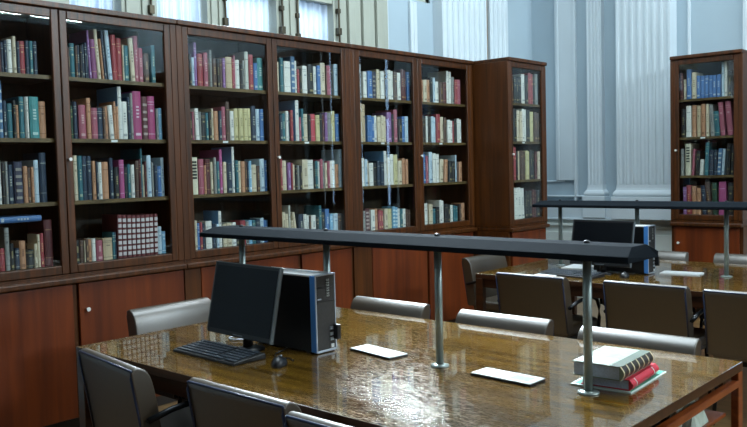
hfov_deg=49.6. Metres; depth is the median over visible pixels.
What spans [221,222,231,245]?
book
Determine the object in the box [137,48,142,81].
book
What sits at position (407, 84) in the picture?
book
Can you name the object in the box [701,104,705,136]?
book
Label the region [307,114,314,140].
book
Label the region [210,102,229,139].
book
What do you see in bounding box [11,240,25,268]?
book
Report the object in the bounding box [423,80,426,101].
book
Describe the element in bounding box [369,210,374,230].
book
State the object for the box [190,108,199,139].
book
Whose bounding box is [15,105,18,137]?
book
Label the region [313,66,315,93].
book
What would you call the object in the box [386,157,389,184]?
book
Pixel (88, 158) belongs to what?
book
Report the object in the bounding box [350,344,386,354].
paper sheet
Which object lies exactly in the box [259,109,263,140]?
book
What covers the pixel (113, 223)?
book
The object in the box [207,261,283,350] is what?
monitor
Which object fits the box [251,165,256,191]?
book
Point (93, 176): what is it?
book
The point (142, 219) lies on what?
book
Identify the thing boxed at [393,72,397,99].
book
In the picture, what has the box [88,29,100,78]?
book
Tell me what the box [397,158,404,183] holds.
book
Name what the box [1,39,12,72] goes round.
book
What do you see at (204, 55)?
book
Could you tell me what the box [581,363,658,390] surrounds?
book
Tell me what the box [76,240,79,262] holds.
book
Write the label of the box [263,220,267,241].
book
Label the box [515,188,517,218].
book
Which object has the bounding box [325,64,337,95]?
book
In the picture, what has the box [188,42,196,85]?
book
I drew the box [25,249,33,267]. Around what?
book
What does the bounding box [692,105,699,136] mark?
book
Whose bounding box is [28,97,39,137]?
book
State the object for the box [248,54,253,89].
book
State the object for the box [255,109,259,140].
book
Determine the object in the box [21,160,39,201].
book
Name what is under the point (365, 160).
book
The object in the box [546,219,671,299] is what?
trim
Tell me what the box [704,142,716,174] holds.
book
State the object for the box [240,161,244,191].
book
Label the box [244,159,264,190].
book
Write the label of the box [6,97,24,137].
book
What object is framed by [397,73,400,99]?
book
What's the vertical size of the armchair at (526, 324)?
0.814 m
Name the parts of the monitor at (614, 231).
trim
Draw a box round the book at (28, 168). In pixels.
[27,167,31,202]
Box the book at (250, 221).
[245,220,252,243]
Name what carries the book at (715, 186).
on the bookcase at (701, 236)
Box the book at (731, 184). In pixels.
[728,182,733,214]
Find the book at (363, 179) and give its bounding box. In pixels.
[362,158,364,185]
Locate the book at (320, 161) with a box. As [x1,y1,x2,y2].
[313,159,322,187]
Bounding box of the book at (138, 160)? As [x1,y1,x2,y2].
[125,159,141,196]
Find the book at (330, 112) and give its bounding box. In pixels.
[316,111,334,140]
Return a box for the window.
[44,0,341,41]
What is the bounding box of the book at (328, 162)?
[324,161,330,187]
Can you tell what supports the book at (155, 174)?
on the bookcase at (47, 312)
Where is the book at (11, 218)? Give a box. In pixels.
[0,214,41,223]
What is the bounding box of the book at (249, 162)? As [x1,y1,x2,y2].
[247,161,251,191]
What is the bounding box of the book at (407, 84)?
[405,72,409,100]
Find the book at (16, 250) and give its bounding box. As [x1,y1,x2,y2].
[14,248,19,269]
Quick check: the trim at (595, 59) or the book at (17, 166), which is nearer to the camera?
the book at (17, 166)
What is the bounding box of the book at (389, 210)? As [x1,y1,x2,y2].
[380,208,391,228]
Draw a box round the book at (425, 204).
[424,203,427,223]
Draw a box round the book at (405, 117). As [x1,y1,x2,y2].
[404,116,407,141]
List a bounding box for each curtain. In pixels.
[69,0,112,9]
[157,0,200,22]
[226,0,268,31]
[299,0,327,39]
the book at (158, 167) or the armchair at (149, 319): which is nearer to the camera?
the armchair at (149, 319)
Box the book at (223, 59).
[219,58,225,87]
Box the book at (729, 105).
[725,100,733,134]
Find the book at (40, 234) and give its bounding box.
[28,232,44,266]
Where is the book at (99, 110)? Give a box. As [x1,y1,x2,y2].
[97,108,102,138]
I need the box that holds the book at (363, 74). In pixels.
[361,72,366,97]
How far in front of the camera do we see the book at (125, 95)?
5.26 m
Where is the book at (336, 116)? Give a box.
[334,114,338,140]
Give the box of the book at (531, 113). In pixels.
[530,112,532,141]
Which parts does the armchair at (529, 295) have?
backrest, seat frame, seat, arm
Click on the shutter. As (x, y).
(362, 22)
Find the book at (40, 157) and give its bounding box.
[23,153,46,201]
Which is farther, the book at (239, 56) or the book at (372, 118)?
the book at (372, 118)
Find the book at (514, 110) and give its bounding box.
[513,109,516,140]
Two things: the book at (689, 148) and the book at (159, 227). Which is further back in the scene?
the book at (689, 148)
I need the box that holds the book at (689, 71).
[687,69,698,98]
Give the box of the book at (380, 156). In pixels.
[364,151,386,184]
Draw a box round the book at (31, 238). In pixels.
[27,234,40,266]
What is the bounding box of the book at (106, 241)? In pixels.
[96,237,112,259]
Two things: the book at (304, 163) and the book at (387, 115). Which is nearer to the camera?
the book at (304, 163)
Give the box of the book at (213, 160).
[199,158,216,193]
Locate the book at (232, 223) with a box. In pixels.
[224,222,235,245]
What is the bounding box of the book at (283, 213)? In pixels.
[282,212,285,227]
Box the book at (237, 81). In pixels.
[235,60,239,88]
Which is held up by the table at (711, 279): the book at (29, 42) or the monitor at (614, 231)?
the monitor at (614, 231)
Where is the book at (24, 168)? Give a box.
[22,166,28,202]
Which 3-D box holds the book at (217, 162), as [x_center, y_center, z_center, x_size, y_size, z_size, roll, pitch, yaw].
[-1.166,-0.260,5.832,0.159,0.229,0.023,1,4,42]
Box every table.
[76,307,742,426]
[476,259,746,338]
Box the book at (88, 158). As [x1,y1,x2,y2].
[86,156,91,199]
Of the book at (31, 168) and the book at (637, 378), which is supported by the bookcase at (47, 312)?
the book at (31, 168)
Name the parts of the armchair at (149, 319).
backrest, seat frame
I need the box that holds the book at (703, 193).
[701,185,706,213]
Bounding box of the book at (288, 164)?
[286,162,290,189]
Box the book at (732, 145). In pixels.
[731,144,733,174]
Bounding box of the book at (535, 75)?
[534,74,537,104]
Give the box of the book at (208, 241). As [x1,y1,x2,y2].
[197,220,211,248]
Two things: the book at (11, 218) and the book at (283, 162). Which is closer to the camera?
the book at (11, 218)
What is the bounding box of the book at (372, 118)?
[371,116,374,141]
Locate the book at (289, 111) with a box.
[279,110,293,140]
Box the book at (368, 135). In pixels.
[365,115,371,141]
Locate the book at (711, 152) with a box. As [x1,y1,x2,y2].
[709,150,713,174]
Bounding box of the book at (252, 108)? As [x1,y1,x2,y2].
[236,106,255,140]
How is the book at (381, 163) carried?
on the bookcase at (392, 274)
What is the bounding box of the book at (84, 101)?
[72,98,91,138]
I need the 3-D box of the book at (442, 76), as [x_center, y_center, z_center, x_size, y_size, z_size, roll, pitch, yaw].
[0.632,-1.218,7.862,0.233,0.313,0.034,1,4,42]
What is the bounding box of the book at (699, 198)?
[697,188,702,213]
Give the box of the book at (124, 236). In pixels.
[111,214,126,257]
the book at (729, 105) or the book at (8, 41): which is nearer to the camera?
the book at (8, 41)
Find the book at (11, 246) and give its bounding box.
[9,243,14,269]
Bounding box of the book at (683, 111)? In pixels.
[681,109,685,136]
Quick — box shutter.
[340,0,387,48]
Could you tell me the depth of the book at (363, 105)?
6.91 m
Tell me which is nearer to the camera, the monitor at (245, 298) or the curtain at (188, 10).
the monitor at (245, 298)
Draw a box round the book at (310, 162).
[308,160,313,188]
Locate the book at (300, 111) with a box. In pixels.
[298,109,303,140]
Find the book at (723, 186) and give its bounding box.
[719,181,733,214]
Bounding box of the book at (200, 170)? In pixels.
[197,159,203,193]
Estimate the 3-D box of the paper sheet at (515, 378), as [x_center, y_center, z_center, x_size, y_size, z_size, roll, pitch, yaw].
[0.551,0.614,2.987,0.132,0.012,0.104,2,4,44]
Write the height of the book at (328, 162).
0.220 m
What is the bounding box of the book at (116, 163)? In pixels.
[112,160,124,197]
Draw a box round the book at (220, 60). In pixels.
[219,59,222,86]
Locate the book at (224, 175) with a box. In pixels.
[222,162,226,192]
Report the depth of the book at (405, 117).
7.33 m
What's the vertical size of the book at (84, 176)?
0.273 m
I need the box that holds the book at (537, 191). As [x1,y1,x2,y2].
[536,190,539,216]
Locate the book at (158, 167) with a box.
[157,166,161,195]
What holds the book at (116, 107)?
on the bookcase at (47, 312)
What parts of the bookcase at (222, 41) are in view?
panel, glass door, shelf, cupboard door, panel, cornice, shelf, shelf, shelf, glass door, cupboard door, panel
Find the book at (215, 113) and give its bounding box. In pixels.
[213,111,218,139]
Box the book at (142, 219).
[130,214,144,255]
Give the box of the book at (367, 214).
[363,208,369,230]
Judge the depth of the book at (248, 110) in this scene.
5.98 m
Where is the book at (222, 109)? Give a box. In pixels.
[207,107,225,139]
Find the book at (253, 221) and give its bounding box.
[252,220,255,243]
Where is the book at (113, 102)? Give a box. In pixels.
[99,101,116,138]
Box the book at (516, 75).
[513,74,524,103]
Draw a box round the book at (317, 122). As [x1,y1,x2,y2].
[315,115,319,140]
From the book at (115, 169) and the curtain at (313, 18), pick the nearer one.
the book at (115, 169)
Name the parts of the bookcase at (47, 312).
glass door, cupboard door, panel, shelf, shelf, shelf, shelf, cornice, glass door, cupboard door, panel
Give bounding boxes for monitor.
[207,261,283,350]
[569,219,635,274]
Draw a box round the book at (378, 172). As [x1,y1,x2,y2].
[368,161,380,184]
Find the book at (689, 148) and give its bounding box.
[685,144,699,174]
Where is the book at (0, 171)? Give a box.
[0,171,1,203]
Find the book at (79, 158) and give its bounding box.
[76,156,82,199]
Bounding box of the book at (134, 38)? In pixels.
[121,36,138,81]
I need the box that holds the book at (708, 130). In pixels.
[706,104,713,135]
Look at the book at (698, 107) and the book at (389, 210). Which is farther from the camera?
the book at (698, 107)
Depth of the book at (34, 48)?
4.77 m
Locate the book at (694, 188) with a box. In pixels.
[692,185,701,213]
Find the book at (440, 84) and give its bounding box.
[438,82,442,102]
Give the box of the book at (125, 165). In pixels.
[124,164,130,197]
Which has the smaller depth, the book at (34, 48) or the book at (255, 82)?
the book at (34, 48)
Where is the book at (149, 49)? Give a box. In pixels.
[140,45,155,82]
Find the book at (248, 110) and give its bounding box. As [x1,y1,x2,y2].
[246,108,250,139]
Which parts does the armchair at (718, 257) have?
backrest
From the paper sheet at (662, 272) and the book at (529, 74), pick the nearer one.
the paper sheet at (662, 272)
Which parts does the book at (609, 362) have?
spine panel, spine panel, spine panel, spine panel, spine panel, spine panel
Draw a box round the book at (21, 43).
[18,41,24,72]
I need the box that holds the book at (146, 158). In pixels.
[142,155,151,196]
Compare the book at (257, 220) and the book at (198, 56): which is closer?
the book at (198, 56)
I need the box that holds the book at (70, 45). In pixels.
[67,43,74,76]
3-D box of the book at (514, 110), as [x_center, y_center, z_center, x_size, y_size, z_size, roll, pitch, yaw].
[1.304,-0.869,7.984,0.237,0.317,0.060,1,4,42]
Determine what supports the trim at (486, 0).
attached to the wall at (519, 11)
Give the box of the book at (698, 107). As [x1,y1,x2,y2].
[697,106,700,136]
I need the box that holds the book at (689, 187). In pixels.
[686,185,696,213]
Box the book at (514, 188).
[514,188,514,219]
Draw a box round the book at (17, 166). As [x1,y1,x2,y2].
[7,162,23,203]
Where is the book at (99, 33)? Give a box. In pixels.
[97,31,106,78]
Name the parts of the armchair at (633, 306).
backrest, arm, seat, leg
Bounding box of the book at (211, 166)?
[210,162,213,193]
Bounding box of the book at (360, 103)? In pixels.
[360,103,361,141]
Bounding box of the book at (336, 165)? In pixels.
[335,164,338,187]
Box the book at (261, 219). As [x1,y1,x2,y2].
[250,218,263,242]
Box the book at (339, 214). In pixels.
[337,213,341,229]
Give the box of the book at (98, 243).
[95,240,102,260]
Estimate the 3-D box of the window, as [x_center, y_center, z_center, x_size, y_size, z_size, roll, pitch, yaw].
[-1.395,-2.624,6.067,0.195,3.050,3.040,1,4,42]
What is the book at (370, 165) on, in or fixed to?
on the bookcase at (392, 274)
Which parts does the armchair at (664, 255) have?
backrest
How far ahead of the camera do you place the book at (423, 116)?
7.52 m
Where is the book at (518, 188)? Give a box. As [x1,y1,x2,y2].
[515,187,520,218]
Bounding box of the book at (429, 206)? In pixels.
[427,204,432,223]
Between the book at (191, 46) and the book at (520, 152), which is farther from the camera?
the book at (520, 152)
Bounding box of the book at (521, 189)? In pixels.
[520,188,524,218]
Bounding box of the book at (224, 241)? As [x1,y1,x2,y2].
[221,224,226,246]
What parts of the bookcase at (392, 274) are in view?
panel, glass door, cupboard door, panel, cornice, shelf, shelf, shelf, shelf, glass door, cupboard door, panel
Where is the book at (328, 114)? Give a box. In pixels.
[327,113,330,140]
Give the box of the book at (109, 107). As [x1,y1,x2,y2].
[96,105,113,138]
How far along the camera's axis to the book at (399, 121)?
7.26 m
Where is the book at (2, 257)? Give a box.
[0,248,4,270]
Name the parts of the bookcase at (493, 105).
panel, cornice, shelf, shelf, shelf, glass door, cupboard door, panel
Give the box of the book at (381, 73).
[379,71,384,98]
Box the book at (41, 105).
[38,101,45,137]
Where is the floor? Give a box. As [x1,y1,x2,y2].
[158,297,746,426]
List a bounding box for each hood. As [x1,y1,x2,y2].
[199,225,657,263]
[532,200,746,209]
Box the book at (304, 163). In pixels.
[287,160,307,188]
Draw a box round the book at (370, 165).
[368,163,373,185]
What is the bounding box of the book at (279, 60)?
[277,58,283,91]
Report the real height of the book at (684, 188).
0.273 m
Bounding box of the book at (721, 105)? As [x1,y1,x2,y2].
[718,102,727,135]
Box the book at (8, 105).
[6,103,12,137]
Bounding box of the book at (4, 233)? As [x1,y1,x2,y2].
[0,227,9,270]
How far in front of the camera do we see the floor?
5.39 m
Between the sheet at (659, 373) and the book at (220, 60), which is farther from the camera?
the book at (220, 60)
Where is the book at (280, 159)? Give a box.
[280,159,282,189]
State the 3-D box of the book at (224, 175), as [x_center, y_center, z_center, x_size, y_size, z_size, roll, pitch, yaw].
[-1.124,-0.262,5.883,0.152,0.225,0.029,1,4,42]
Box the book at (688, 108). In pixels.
[686,106,691,136]
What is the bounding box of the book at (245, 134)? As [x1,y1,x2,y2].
[243,108,247,139]
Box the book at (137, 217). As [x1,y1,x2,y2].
[124,214,140,255]
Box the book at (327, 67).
[325,65,330,94]
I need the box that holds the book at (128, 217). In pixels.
[115,214,131,256]
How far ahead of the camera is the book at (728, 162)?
7.78 m
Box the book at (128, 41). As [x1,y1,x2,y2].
[121,38,134,80]
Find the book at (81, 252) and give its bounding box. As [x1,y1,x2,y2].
[79,240,83,262]
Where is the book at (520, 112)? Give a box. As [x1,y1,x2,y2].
[519,111,522,140]
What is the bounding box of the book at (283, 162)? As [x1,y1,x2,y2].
[282,161,286,189]
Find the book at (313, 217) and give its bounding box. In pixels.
[306,215,315,228]
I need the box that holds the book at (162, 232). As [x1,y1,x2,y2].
[161,231,165,253]
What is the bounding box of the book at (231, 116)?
[229,111,233,139]
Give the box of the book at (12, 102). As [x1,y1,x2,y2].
[6,100,16,137]
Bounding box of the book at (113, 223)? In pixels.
[102,214,121,257]
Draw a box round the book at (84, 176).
[81,156,87,199]
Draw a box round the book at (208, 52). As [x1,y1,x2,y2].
[196,50,211,86]
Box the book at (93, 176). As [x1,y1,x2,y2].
[91,161,96,199]
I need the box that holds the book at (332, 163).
[330,161,334,187]
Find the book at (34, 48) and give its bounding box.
[32,41,37,73]
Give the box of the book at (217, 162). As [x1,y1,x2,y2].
[216,161,219,192]
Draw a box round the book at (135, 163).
[123,161,138,196]
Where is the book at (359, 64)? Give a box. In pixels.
[359,64,361,96]
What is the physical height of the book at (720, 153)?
0.259 m
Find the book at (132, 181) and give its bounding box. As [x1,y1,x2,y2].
[130,165,134,197]
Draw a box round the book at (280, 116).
[279,115,282,140]
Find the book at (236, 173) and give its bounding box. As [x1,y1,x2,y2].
[234,160,238,192]
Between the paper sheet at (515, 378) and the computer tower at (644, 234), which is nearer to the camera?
the paper sheet at (515, 378)
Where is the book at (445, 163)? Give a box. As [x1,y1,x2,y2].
[443,159,447,181]
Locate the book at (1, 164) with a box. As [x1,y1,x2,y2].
[0,163,5,203]
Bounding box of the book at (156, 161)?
[150,158,164,195]
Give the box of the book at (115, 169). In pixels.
[113,167,119,198]
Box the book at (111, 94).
[96,87,122,138]
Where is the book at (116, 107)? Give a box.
[115,106,118,138]
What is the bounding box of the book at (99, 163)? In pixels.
[98,162,102,198]
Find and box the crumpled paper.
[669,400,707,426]
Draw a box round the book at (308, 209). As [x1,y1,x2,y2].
[304,205,321,228]
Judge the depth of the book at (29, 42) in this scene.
4.76 m
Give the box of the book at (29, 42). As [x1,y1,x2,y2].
[28,41,33,73]
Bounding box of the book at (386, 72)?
[383,70,390,98]
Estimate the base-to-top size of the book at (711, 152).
0.247 m
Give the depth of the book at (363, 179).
6.90 m
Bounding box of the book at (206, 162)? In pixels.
[203,159,210,193]
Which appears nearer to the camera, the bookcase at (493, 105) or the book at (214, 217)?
the book at (214, 217)
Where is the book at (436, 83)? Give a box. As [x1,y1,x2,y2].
[435,82,438,102]
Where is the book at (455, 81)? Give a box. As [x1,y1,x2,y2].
[454,80,457,103]
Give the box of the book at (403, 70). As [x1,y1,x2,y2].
[403,70,405,99]
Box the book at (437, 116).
[425,114,439,141]
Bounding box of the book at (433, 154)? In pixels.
[432,153,435,182]
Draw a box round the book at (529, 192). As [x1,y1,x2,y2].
[527,191,531,217]
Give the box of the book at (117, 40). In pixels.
[115,38,121,79]
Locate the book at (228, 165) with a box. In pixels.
[226,163,232,192]
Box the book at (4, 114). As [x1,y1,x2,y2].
[2,101,7,137]
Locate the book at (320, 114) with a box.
[315,113,322,140]
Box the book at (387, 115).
[372,112,391,141]
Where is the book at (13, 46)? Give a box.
[1,36,16,72]
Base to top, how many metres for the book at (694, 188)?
0.281 m
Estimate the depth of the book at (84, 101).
5.03 m
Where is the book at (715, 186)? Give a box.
[712,182,718,214]
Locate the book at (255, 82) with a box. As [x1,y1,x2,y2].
[253,63,257,89]
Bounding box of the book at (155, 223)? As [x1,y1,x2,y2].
[137,213,157,253]
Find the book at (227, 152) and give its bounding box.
[211,147,234,192]
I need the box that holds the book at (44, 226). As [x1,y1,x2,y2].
[27,219,53,266]
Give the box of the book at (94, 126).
[90,108,97,138]
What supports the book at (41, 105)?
on the bookcase at (47, 312)
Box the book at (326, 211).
[321,209,328,229]
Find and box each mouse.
[271,355,286,368]
[620,272,628,278]
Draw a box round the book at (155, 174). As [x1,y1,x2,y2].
[153,165,157,196]
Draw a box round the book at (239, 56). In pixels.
[227,52,248,88]
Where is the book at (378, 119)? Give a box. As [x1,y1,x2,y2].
[376,117,380,141]
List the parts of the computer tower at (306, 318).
panel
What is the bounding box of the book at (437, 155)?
[436,154,438,182]
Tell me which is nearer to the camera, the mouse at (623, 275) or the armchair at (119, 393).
the armchair at (119, 393)
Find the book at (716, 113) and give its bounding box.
[713,111,720,135]
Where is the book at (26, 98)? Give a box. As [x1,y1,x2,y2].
[25,97,29,137]
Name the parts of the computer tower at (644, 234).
panel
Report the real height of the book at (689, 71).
0.291 m
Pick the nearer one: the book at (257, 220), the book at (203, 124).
the book at (203, 124)
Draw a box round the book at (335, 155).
[321,149,341,186]
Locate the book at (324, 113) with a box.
[313,112,327,140]
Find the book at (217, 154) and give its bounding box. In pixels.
[199,149,222,192]
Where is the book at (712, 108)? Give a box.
[709,105,718,135]
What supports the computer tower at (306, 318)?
on the table at (342, 385)
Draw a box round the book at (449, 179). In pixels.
[447,161,451,181]
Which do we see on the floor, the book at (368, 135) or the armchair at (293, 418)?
the armchair at (293, 418)
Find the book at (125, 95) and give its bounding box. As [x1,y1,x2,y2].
[121,93,133,138]
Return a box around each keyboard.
[173,339,265,365]
[538,268,604,278]
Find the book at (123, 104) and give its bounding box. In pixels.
[121,102,127,138]
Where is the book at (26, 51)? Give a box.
[24,41,29,73]
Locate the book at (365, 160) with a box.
[364,159,367,185]
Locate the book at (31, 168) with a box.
[30,167,34,202]
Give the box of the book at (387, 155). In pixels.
[386,154,393,184]
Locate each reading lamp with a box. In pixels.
[199,225,657,395]
[532,199,746,277]
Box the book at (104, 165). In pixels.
[101,162,108,198]
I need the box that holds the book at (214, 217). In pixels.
[203,211,221,246]
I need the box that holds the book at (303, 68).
[296,66,306,92]
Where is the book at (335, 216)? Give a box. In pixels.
[329,213,337,229]
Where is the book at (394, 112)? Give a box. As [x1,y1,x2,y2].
[375,110,397,141]
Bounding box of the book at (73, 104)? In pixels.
[70,102,77,138]
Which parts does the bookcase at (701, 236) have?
panel, shelf, shelf, glass door, shelf, cupboard door, cornice, panel, panel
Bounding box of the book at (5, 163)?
[0,162,8,203]
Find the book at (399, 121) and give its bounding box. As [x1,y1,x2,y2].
[397,119,401,141]
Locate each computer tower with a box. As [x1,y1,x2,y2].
[259,267,340,353]
[594,224,659,273]
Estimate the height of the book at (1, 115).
0.330 m
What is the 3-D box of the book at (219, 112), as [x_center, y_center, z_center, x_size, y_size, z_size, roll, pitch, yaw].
[-1.150,-0.631,5.833,0.159,0.209,0.026,1,4,42]
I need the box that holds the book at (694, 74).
[692,72,702,98]
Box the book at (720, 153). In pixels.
[717,148,726,174]
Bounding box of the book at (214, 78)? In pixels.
[211,58,216,86]
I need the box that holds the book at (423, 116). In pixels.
[422,115,425,141]
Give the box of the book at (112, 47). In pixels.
[108,35,117,79]
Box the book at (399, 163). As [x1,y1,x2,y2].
[397,161,401,183]
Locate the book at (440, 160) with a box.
[439,159,443,181]
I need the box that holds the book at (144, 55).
[142,53,148,81]
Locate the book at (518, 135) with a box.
[516,110,519,140]
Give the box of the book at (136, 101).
[121,91,141,138]
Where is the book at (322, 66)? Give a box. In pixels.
[312,63,324,94]
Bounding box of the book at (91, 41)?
[89,39,96,78]
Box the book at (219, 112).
[218,111,221,139]
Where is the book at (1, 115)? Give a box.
[0,80,3,137]
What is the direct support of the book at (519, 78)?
on the bookcase at (493, 105)
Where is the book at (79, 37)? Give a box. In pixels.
[69,30,91,77]
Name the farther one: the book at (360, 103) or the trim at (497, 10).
the trim at (497, 10)
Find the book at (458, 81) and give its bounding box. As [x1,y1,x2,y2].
[457,80,459,103]
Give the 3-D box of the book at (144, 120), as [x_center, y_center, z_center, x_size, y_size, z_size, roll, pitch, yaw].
[-1.581,-0.631,5.398,0.207,0.281,0.042,1,4,42]
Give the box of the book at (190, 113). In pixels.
[190,113,192,139]
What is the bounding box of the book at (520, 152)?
[519,151,522,179]
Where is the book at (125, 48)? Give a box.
[123,45,128,80]
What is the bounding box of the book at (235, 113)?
[229,109,237,139]
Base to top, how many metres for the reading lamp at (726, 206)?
0.520 m
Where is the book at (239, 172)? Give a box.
[238,161,240,191]
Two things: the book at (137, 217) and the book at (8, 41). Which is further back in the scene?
the book at (137, 217)
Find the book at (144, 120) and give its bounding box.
[140,97,147,138]
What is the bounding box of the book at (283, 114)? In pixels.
[279,113,285,140]
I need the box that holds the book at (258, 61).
[253,58,262,89]
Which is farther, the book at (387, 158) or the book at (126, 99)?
the book at (387, 158)
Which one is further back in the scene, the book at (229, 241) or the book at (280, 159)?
the book at (280, 159)
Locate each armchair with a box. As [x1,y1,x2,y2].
[78,348,192,426]
[127,297,210,400]
[186,377,301,426]
[284,411,351,426]
[350,296,430,318]
[455,309,553,335]
[462,255,506,312]
[495,272,600,338]
[577,326,700,421]
[600,250,688,304]
[603,280,711,393]
[692,253,746,327]
[702,289,746,424]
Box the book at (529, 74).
[513,73,530,103]
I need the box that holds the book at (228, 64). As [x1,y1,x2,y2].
[216,57,231,87]
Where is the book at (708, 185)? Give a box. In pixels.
[705,181,716,214]
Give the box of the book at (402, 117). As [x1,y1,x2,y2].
[397,116,404,141]
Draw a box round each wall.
[388,0,531,59]
[531,0,742,200]
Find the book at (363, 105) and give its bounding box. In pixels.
[361,104,365,141]
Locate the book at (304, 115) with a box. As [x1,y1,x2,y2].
[303,114,307,140]
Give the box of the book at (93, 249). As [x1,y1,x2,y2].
[84,238,95,260]
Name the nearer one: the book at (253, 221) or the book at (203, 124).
the book at (203, 124)
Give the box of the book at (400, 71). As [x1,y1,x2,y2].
[390,69,403,99]
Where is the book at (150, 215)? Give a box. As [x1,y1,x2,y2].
[149,214,153,254]
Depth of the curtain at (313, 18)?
7.07 m
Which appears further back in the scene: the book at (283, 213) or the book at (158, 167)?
the book at (283, 213)
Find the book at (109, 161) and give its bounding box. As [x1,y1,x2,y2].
[95,158,113,198]
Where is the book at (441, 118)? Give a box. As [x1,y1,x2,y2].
[440,117,443,141]
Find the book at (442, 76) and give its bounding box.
[428,71,448,102]
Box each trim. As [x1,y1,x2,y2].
[387,0,417,52]
[432,0,486,60]
[486,0,487,58]
[487,0,508,58]
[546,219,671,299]
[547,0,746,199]
[547,195,670,222]
[582,0,609,217]
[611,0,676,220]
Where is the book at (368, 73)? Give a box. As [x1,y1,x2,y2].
[362,71,372,97]
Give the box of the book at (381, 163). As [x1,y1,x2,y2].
[380,162,384,184]
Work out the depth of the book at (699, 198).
7.99 m
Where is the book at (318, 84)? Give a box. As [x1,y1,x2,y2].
[316,65,320,93]
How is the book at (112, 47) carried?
on the bookcase at (47, 312)
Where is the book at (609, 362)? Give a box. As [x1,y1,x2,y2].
[572,346,653,380]
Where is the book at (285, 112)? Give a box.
[279,111,288,140]
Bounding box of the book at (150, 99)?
[144,96,154,138]
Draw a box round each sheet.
[369,349,407,359]
[471,367,514,380]
[500,373,544,386]
[561,264,593,268]
[571,370,665,393]
[659,271,703,275]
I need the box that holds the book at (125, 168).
[124,167,127,197]
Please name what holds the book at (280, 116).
on the bookcase at (222, 41)
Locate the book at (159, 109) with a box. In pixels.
[155,108,161,139]
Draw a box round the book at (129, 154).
[120,149,142,196]
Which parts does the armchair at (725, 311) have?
leg, backrest, seat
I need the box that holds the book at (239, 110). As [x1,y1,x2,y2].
[237,108,243,139]
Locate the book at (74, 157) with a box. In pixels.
[72,155,77,200]
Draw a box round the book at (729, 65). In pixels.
[725,61,733,95]
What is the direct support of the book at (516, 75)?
on the bookcase at (493, 105)
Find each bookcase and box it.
[0,0,186,426]
[175,19,353,308]
[349,44,476,322]
[472,57,549,309]
[670,49,746,315]
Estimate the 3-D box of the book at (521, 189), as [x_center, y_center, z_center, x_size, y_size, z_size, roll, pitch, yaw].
[1.407,-0.103,8.129,0.228,0.302,0.074,1,4,42]
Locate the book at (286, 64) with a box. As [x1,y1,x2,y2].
[283,61,290,91]
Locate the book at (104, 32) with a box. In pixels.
[102,30,112,79]
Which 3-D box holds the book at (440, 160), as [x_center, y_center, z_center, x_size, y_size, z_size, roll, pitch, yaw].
[0.597,-0.413,7.800,0.166,0.224,0.071,1,4,42]
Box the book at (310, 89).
[296,64,313,93]
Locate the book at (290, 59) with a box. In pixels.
[283,56,294,92]
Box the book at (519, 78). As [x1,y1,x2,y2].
[518,77,521,102]
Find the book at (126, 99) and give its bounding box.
[121,97,130,138]
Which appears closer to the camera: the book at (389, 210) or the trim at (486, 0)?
the book at (389, 210)
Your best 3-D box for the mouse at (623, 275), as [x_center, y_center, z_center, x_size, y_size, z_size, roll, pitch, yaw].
[1.736,0.422,5.590,0.063,0.042,0.114,0,3,22]
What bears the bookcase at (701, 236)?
on the floor
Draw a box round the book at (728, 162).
[726,143,733,174]
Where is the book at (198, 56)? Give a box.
[196,54,202,85]
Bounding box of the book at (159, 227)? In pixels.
[158,226,161,253]
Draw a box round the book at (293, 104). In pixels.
[278,100,298,140]
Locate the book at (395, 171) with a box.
[393,155,397,184]
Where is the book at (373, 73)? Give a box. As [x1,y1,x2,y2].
[372,72,375,97]
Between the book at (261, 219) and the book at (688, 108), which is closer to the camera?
the book at (261, 219)
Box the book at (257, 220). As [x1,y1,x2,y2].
[246,219,260,242]
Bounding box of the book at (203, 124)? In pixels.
[201,112,205,139]
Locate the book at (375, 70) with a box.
[361,69,379,98]
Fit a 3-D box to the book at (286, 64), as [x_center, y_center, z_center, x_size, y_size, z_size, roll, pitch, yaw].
[-0.725,-1.059,6.311,0.172,0.239,0.065,1,4,42]
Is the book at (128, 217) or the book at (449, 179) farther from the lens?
the book at (449, 179)
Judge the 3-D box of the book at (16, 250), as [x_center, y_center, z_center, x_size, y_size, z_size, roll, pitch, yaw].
[-2.111,0.265,4.749,0.094,0.125,0.026,1,4,42]
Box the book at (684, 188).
[683,187,686,213]
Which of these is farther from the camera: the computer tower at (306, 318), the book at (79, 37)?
the book at (79, 37)
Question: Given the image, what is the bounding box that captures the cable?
[274,348,293,360]
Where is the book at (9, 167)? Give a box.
[7,165,13,203]
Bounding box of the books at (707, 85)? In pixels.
[0,39,733,267]
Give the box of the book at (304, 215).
[303,214,306,228]
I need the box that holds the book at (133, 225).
[120,214,135,256]
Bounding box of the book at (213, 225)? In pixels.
[211,223,215,247]
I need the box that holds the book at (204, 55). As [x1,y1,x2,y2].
[198,52,207,85]
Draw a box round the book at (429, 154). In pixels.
[423,152,432,182]
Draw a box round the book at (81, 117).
[76,105,86,138]
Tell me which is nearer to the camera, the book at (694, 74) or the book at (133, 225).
the book at (133, 225)
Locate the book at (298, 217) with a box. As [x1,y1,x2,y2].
[295,214,303,227]
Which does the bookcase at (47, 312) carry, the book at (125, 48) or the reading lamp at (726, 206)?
the book at (125, 48)
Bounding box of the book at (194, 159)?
[192,157,197,194]
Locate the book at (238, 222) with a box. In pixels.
[230,220,245,244]
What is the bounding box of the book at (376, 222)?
[366,208,377,229]
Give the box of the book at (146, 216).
[139,214,149,254]

